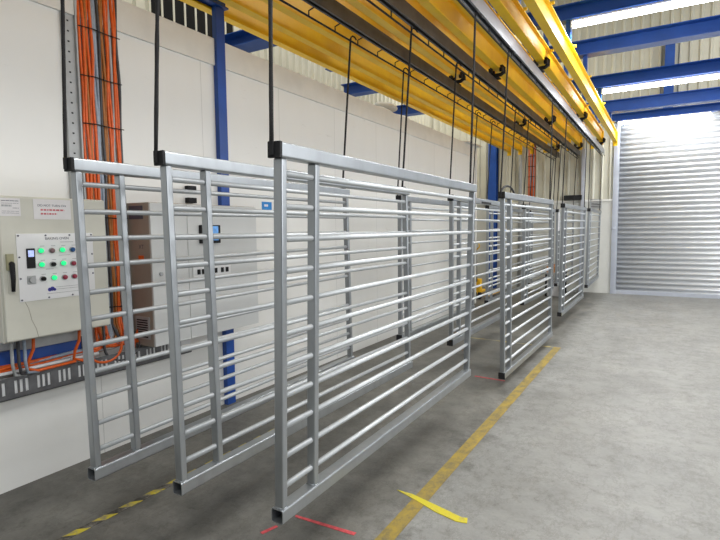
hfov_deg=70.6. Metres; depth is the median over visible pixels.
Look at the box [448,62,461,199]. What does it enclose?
hanging rod
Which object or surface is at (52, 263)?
switch
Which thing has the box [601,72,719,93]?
tube light
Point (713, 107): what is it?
cross beam
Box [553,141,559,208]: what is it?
hanging rod
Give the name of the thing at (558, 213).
gate panel
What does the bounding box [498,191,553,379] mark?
gate panel
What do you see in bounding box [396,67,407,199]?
hanging rod
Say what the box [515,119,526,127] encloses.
trolley
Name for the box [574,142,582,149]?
trolley
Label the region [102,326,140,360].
loose cable
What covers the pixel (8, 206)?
paper notice
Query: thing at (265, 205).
safety sign
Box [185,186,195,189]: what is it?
switch
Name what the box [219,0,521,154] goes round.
rail
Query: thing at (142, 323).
vent
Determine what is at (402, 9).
bar
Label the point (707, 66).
cross beam
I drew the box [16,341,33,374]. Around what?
cable
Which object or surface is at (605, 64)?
wall
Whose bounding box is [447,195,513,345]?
gate panel
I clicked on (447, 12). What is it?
rail
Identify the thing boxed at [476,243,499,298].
truck
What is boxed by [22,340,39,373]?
cable
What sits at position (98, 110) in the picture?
cable bundle
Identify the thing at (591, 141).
hanging rod
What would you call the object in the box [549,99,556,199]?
hanging rod
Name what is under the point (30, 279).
switch
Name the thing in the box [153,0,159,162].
hanging rod
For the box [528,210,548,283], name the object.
gate panel
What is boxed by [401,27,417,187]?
hanging rod
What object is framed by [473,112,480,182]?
hanging rod
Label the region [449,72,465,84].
trolley
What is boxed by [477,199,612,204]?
trim
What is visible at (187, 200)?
switch
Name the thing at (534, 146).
hanging rod
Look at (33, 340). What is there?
cable
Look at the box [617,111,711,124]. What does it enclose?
tube light
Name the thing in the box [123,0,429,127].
wall
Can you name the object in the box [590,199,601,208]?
air vent
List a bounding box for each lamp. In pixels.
[37,248,43,253]
[38,262,44,266]
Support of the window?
in the wall at (282, 57)
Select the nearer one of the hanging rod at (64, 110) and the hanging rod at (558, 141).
the hanging rod at (64, 110)
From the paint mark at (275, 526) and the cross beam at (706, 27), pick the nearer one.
the paint mark at (275, 526)
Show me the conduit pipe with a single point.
(95, 353)
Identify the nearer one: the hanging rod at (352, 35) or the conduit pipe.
the conduit pipe
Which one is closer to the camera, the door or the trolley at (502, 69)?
the trolley at (502, 69)
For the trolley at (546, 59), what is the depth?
6.61 m
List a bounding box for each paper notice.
[0,198,20,215]
[33,199,70,219]
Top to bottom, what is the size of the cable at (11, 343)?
0.274 m
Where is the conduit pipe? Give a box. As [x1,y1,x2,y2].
[0,352,98,376]
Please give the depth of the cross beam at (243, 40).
7.52 m
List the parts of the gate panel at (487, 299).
post, post, rail, rail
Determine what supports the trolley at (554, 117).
hanging from the rail at (447, 12)
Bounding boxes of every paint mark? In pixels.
[260,525,277,533]
[295,515,355,535]
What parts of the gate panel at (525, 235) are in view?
post, post, rail, rail, post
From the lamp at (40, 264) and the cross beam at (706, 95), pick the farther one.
the cross beam at (706, 95)
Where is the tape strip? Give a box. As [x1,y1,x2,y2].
[398,490,467,523]
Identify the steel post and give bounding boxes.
[488,10,497,287]
[664,44,674,107]
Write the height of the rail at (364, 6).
0.648 m
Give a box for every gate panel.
[64,157,354,480]
[154,150,412,495]
[267,141,476,524]
[396,195,475,339]
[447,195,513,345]
[484,205,522,303]
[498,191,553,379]
[520,205,555,304]
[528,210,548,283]
[554,209,574,285]
[557,203,586,316]
[584,208,601,287]
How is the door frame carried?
in the wall at (605, 64)
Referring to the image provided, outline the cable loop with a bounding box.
[501,185,514,192]
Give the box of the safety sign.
[262,202,271,209]
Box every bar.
[279,0,559,160]
[366,0,579,158]
[457,0,603,155]
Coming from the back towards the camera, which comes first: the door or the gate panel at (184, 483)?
the door
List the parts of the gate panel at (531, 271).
post, post, rail, rail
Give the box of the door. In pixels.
[616,111,719,298]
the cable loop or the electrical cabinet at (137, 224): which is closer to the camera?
the electrical cabinet at (137, 224)
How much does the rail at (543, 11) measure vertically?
0.648 m
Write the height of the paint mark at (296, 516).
0.002 m
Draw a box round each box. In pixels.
[564,195,581,199]
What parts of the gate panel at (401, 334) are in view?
post, post, rail, rail, post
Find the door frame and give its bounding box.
[610,122,620,293]
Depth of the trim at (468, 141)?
11.49 m
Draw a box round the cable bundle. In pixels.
[0,0,138,372]
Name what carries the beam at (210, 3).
on the steel column
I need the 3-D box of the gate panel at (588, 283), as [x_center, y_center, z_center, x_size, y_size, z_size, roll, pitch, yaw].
[5.767,-0.587,12.559,0.072,1.802,2.514,3,6,30]
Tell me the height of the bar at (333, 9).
0.199 m
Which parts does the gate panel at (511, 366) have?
post, post, rail, rail, post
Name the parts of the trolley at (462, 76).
arm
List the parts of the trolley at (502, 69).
arm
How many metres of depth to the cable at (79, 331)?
3.77 m
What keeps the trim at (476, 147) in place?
attached to the wall at (42, 434)
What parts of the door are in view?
rail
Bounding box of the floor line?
[375,347,559,539]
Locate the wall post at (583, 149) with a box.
[578,148,585,291]
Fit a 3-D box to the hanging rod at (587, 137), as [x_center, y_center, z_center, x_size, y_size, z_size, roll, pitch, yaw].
[4.821,-2.077,10.829,0.104,1.479,0.039,2,5,31]
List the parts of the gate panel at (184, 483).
post, post, rail, rail, post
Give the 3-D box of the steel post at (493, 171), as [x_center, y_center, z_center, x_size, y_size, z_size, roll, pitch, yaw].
[3.912,-3.951,14.906,0.240,9.000,0.200,2,5,31]
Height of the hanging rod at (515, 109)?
1.500 m
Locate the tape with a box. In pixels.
[57,428,274,539]
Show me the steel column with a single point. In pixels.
(218, 31)
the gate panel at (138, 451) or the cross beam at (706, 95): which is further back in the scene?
the cross beam at (706, 95)
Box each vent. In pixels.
[135,316,150,339]
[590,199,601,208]
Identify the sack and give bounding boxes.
[374,102,397,111]
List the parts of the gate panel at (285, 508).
post, post, rail, rail, post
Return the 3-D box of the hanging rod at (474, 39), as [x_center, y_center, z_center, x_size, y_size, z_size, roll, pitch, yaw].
[1.026,-1.524,4.548,0.124,1.494,0.039,2,5,31]
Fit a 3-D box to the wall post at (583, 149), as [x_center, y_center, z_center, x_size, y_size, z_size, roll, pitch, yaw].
[6.066,-1.333,13.889,0.090,3.900,0.090,2,5,31]
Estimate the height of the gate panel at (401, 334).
1.782 m
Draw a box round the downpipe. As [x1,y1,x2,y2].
[517,43,521,286]
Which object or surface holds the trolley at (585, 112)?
hanging from the rail at (514, 15)
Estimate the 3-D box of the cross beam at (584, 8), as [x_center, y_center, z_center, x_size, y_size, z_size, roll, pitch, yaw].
[4.186,-3.324,5.853,11.050,0.200,0.170,2,5,31]
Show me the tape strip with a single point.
(433, 507)
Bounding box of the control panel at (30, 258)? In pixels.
[16,233,94,301]
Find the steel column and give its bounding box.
[212,5,235,404]
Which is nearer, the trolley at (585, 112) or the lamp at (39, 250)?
the lamp at (39, 250)
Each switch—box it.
[27,276,35,283]
[50,261,56,266]
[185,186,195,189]
[185,197,196,202]
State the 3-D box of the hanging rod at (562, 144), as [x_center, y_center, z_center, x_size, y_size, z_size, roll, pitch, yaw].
[4.614,-2.116,11.726,0.148,1.540,0.019,1,5,15]
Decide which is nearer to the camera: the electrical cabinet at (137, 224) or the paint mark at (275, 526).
the paint mark at (275, 526)
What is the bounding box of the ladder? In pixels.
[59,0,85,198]
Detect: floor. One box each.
[0,287,719,539]
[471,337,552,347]
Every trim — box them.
[29,0,475,157]
[463,140,481,147]
[474,147,476,303]
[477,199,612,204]
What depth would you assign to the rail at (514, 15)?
6.67 m
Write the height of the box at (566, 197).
0.130 m
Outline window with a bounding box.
[151,0,232,37]
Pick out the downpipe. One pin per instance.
(520, 156)
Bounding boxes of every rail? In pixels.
[180,0,510,155]
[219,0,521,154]
[261,0,533,153]
[345,0,559,151]
[406,0,570,150]
[416,0,582,149]
[453,0,593,148]
[488,0,603,144]
[523,0,617,145]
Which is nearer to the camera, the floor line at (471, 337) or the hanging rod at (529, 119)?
the floor line at (471, 337)
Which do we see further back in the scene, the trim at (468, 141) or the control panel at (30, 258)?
the trim at (468, 141)
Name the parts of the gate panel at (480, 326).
post, post, rail, rail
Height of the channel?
0.105 m
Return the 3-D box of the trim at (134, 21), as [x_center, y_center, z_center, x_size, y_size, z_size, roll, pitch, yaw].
[-1.088,-2.193,5.598,0.042,0.255,14.770,2,5,31]
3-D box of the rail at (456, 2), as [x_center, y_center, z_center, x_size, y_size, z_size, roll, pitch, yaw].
[2.368,-2.984,7.162,0.140,0.648,14.715,2,5,31]
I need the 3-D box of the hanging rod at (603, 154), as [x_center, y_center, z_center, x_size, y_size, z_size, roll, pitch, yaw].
[6.380,-2.308,13.429,0.117,1.469,0.039,2,5,31]
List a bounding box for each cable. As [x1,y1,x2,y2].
[9,342,26,376]
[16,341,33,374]
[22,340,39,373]
[27,338,75,371]
[72,330,94,361]
[94,334,123,363]
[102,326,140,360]
[528,145,535,196]
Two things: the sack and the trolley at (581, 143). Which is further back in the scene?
the trolley at (581, 143)
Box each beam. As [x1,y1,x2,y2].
[197,0,228,10]
[225,30,276,52]
[325,0,663,71]
[341,15,719,96]
[393,58,719,116]
[570,87,719,116]
[594,102,719,122]
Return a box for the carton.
[547,280,558,295]
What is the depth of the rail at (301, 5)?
6.55 m
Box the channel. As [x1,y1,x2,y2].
[0,340,81,365]
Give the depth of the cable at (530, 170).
14.53 m
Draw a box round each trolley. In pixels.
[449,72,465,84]
[488,64,505,79]
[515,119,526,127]
[533,57,549,72]
[544,115,555,124]
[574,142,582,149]
[576,111,587,121]
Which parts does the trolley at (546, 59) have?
arm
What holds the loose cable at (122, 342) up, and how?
hanging from the cable bundle
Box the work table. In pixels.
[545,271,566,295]
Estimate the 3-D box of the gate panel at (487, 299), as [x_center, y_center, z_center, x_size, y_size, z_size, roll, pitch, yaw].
[3.013,-0.370,10.430,0.072,1.802,2.764,2,5,31]
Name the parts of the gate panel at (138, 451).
post, post, rail, rail, post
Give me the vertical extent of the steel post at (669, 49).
1.830 m
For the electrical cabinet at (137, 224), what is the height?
1.195 m
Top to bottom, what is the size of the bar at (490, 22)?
0.199 m
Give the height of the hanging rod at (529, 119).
1.550 m
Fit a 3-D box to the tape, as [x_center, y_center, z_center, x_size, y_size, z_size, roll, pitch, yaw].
[-1.038,1.481,4.149,0.055,0.002,3.400,2,5,31]
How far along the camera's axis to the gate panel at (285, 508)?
2.73 m
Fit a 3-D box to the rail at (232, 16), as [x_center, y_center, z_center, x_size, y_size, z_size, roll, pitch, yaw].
[0.507,-3.054,8.276,0.140,0.648,14.715,2,5,31]
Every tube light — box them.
[570,0,713,29]
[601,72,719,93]
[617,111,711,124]
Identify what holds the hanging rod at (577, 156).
hanging from the bar at (402, 9)
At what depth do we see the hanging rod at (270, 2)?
2.24 m
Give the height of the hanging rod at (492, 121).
1.550 m
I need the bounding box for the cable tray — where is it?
[0,336,191,402]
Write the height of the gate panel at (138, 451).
1.801 m
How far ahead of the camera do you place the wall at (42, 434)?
4.70 m
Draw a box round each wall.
[0,0,474,493]
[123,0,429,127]
[430,0,719,292]
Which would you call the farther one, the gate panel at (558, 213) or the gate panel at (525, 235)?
the gate panel at (558, 213)
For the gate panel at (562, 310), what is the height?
1.962 m
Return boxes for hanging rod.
[61,0,67,168]
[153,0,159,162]
[268,0,273,154]
[342,35,356,188]
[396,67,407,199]
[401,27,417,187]
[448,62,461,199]
[469,13,481,183]
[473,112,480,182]
[486,121,494,208]
[499,49,513,196]
[510,109,518,192]
[523,119,531,204]
[529,146,536,211]
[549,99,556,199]
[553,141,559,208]
[556,144,563,211]
[561,115,569,206]
[573,156,577,211]
[584,137,589,206]
[588,141,592,210]
[599,154,604,209]
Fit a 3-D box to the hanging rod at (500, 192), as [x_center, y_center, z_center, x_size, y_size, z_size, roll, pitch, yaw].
[1.582,-1.571,5.484,0.140,1.561,0.020,0,5,13]
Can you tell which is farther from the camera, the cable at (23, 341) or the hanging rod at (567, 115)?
the hanging rod at (567, 115)
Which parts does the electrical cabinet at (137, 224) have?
rating plate, door, socket plate, door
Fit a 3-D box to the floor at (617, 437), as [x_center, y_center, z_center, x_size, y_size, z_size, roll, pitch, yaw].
[3.964,1.441,4.761,16.000,0.120,20.000,2,5,31]
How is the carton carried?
on the floor at (617, 437)
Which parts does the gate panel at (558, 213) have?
post, post, post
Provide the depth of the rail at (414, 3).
6.63 m
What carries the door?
attached to the door frame
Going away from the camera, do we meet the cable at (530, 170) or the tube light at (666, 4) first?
the tube light at (666, 4)
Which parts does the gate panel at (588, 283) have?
post, post, rail, rail, post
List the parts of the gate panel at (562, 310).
post, post, rail, rail, post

